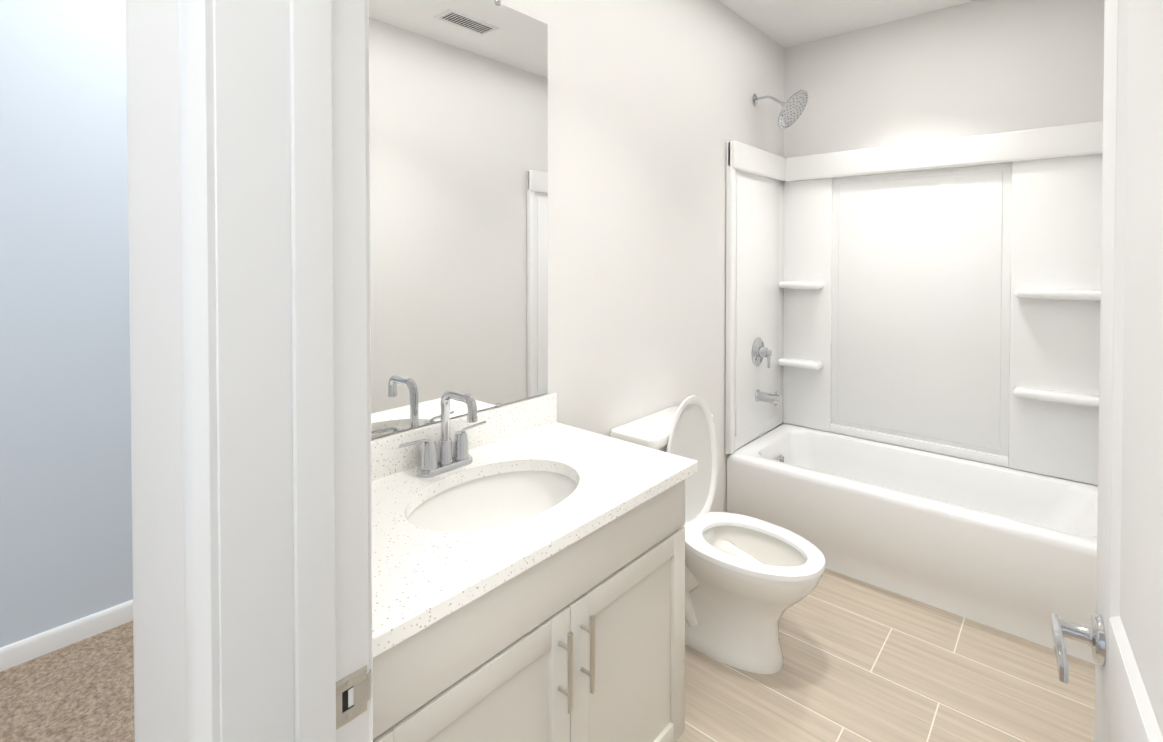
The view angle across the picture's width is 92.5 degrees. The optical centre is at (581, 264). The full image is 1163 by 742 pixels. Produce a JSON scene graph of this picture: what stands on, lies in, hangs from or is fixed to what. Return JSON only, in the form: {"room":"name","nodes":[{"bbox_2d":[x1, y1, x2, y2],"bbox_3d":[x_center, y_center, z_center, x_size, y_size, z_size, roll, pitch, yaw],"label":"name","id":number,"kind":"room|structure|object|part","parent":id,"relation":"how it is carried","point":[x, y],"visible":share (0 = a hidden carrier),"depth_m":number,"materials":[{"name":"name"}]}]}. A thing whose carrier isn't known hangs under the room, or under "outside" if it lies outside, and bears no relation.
{"room":"bathroom","nodes":[
{"label":"bathroom","id":0,"kind":"room"},
{"bbox_2d":[0,643,105,741],"bbox_3d":[-0.990,1.486,-0.678,5.050,0.054,2.940,1,1,41],"label":"floor carpet","id":1,"kind":"object","parent":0,"point":[47,697],"visible":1,"depth_m":1.81,"materials":[{"name":"brown carpet"}]},
{"bbox_2d":[0,0,132,647],"bbox_3d":[-1.848,0.049,2.234,0.120,2.740,6.200,1,1,41],"label":"wall","id":2,"kind":"structure","parent":0,"point":[65,491],"depth_m":2.06,"materials":[{"name":"blue paint"}]},
{"bbox_2d":[0,600,132,671],"bbox_3d":[-1.798,1.377,2.209,0.014,0.077,6.200,1,1,41],"label":"baseboard","id":3,"kind":"structure","parent":2,"relation":"attached to","point":[36,646],"depth_m":2.06,"materials":[{"name":"white wood"}]},
{"bbox_2d":[75,621,134,741],"bbox_3d":[-0.287,1.433,2.836,1.450,0.054,3.260,1,1,41],"label":"floor carpet","id":4,"kind":"object","parent":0,"point":[106,658],"visible":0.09,"depth_m":1.91,"materials":[{"name":"brown carpet"}]},
{"bbox_2d":[127,0,185,741],"bbox_3d":[-0.496,0.071,0.796,0.410,2.740,0.165,1,1,41],"label":"wall","id":5,"kind":"structure","parent":0,"point":[156,317],"depth_m":0.76,"materials":[{"name":"white paint"}]},
{"bbox_2d":[126,0,783,741],"bbox_3d":[0.197,0.047,2.359,0.120,2.740,3.305,1,1,41],"label":"wall","id":6,"kind":"structure","parent":0,"point":[652,108],"depth_m":2.33,"materials":[{"name":"white paint"}]},
{"bbox_2d":[369,0,547,438],"bbox_3d":[-0.423,-0.186,1.552,0.009,1.266,0.930,1,1,41],"label":"mirror","id":7,"kind":"object","parent":6,"relation":"attached to","point":[458,102],"visible":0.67,"depth_m":1.62,"materials":[{"name":"clear glass"}]},
{"bbox_2d":[371,392,556,480],"bbox_3d":[-0.422,0.499,1.554,0.020,0.100,0.996,1,1,41],"label":"backsplash","id":8,"kind":"structure","parent":6,"relation":"attached to","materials":[{"name":"stone"}]},
{"bbox_2d":[718,0,974,47],"bbox_3d":[0.089,-1.345,0.501,5.290,0.100,6.440,1,1,41],"label":"ceiling","id":9,"kind":"structure","parent":0,"point":[786,23],"depth_m":2.97,"materials":[{"name":"paint"}]},
{"bbox_2d":[676,568,1094,741],"bbox_3d":[0.788,1.451,1.807,1.524,0.050,3.140,1,1,41],"label":"floor","id":10,"kind":"structure","parent":0,"point":[864,661],"depth_m":1.89,"materials":[{"name":"beige tile"}]},
{"bbox_2d":[371,389,697,741],"bbox_3d":[-0.212,0.883,1.375,0.580,1.098,0.996,1,1,41],"label":"bathroom vanity","id":11,"kind":"object","parent":10,"relation":"on","point":[528,570],"visible":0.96,"depth_m":1.27,"materials":[{"name":"white wood"}]},
{"bbox_2d":[372,422,697,657],"bbox_3d":[-0.216,0.568,1.374,0.569,0.032,0.996,1,1,41],"label":"countertop","id":12,"kind":"structure","parent":11,"relation":"on","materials":[{"name":"stone"}]},
{"bbox_2d":[399,389,485,477],"bbox_3d":[-0.331,0.442,1.472,0.162,0.218,0.272,1,1,41],"label":"faucet","id":13,"kind":"object","parent":12,"relation":"on","point":[462,463],"depth_m":1.49,"materials":[{"name":"silver metal"}]},
{"bbox_2d":[407,471,577,531],"bbox_3d":[-0.203,0.669,1.363,0.371,0.170,0.528,1,1,41],"label":"sink","id":14,"kind":"object","parent":12,"relation":"in","point":[483,500],"depth_m":1.52,"materials":[{"name":"white ceramic"}]},
{"bbox_2d":[610,395,825,673],"bbox_3d":[0.533,0.970,2.105,0.734,0.902,0.482,1,1,41],"label":"toilet","id":15,"kind":"object","parent":10,"relation":"on","point":[749,580],"visible":0.62,"depth_m":2.04,"materials":[{"name":"white ceramic"}]},
{"bbox_3d":[0.344,0.835,2.271,0.228,0.392,0.482,1,1,41],"label":"tank","id":16,"kind":"part","parent":15,"relation":"part of","materials":[{"name":"white ceramic"}]},
{"bbox_3d":[0.435,0.776,2.189,0.035,0.516,0.382,1,1,41],"label":"lid","id":17,"kind":"part","parent":15,"relation":"part of","materials":[{"name":"white plastic"}]},
{"bbox_3d":[0.609,1.012,2.039,0.531,0.036,0.382,1,1,41],"label":"seat","id":18,"kind":"part","parent":15,"relation":"part of","materials":[{"name":"white plastic"}]},
{"bbox_2d":[725,90,1102,663],"bbox_3d":[1.571,0.230,2.675,1.518,2.365,0.769,1,1,41],"label":"shower","id":19,"kind":"object","parent":10,"relation":"on","point":[913,348],"visible":0.9,"depth_m":2.80,"materials":[{"name":"white plastic"}]},
{"bbox_3d":[1.082,-0.089,3.050,0.284,1.737,0.224,1,1,41],"label":"trim","id":20,"kind":"part","parent":19,"relation":"part of","materials":[{"name":"silver metal"}]},
{"bbox_3d":[-0.024,-0.956,0.364,0.850,0.675,0.165,1,1,41],"label":"wall","id":21,"kind":"structure","parent":0,"visible":0},
{"bbox_2d":[178,0,372,741],"bbox_3d":[-0.024,0.380,0.384,0.988,2.134,0.200,1,1,41],"label":"door frame","id":22,"kind":"structure","parent":21,"relation":"attached to","point":[290,203],"depth_m":0.63,"materials":[{"name":"white wood"}]},
{"bbox_2d":[336,665,370,729],"bbox_3d":[-0.287,0.542,0.702,0.008,0.058,0.048,1,1,41],"label":"strike plate","id":23,"kind":"object","parent":22,"relation":"attached to","point":[353,693],"visible":1,"depth_m":0.70,"materials":[{"name":"silver metal"}]},
{"bbox_2d":[1051,0,1162,741],"bbox_3d":[0.546,0.421,0.530,0.236,2.023,0.825,1,1,36],"label":"door","id":24,"kind":"structure","parent":21,"relation":"in","point":[1129,674],"depth_m":0.70,"materials":[{"name":"white wood"}]},
{"bbox_3d":[0.546,0.420,0.530,0.166,1.700,0.814,1,1,41],"label":"door hardware","id":25,"kind":"part","parent":24,"relation":"part of","materials":[{"name":"silver metal"}]}
]}

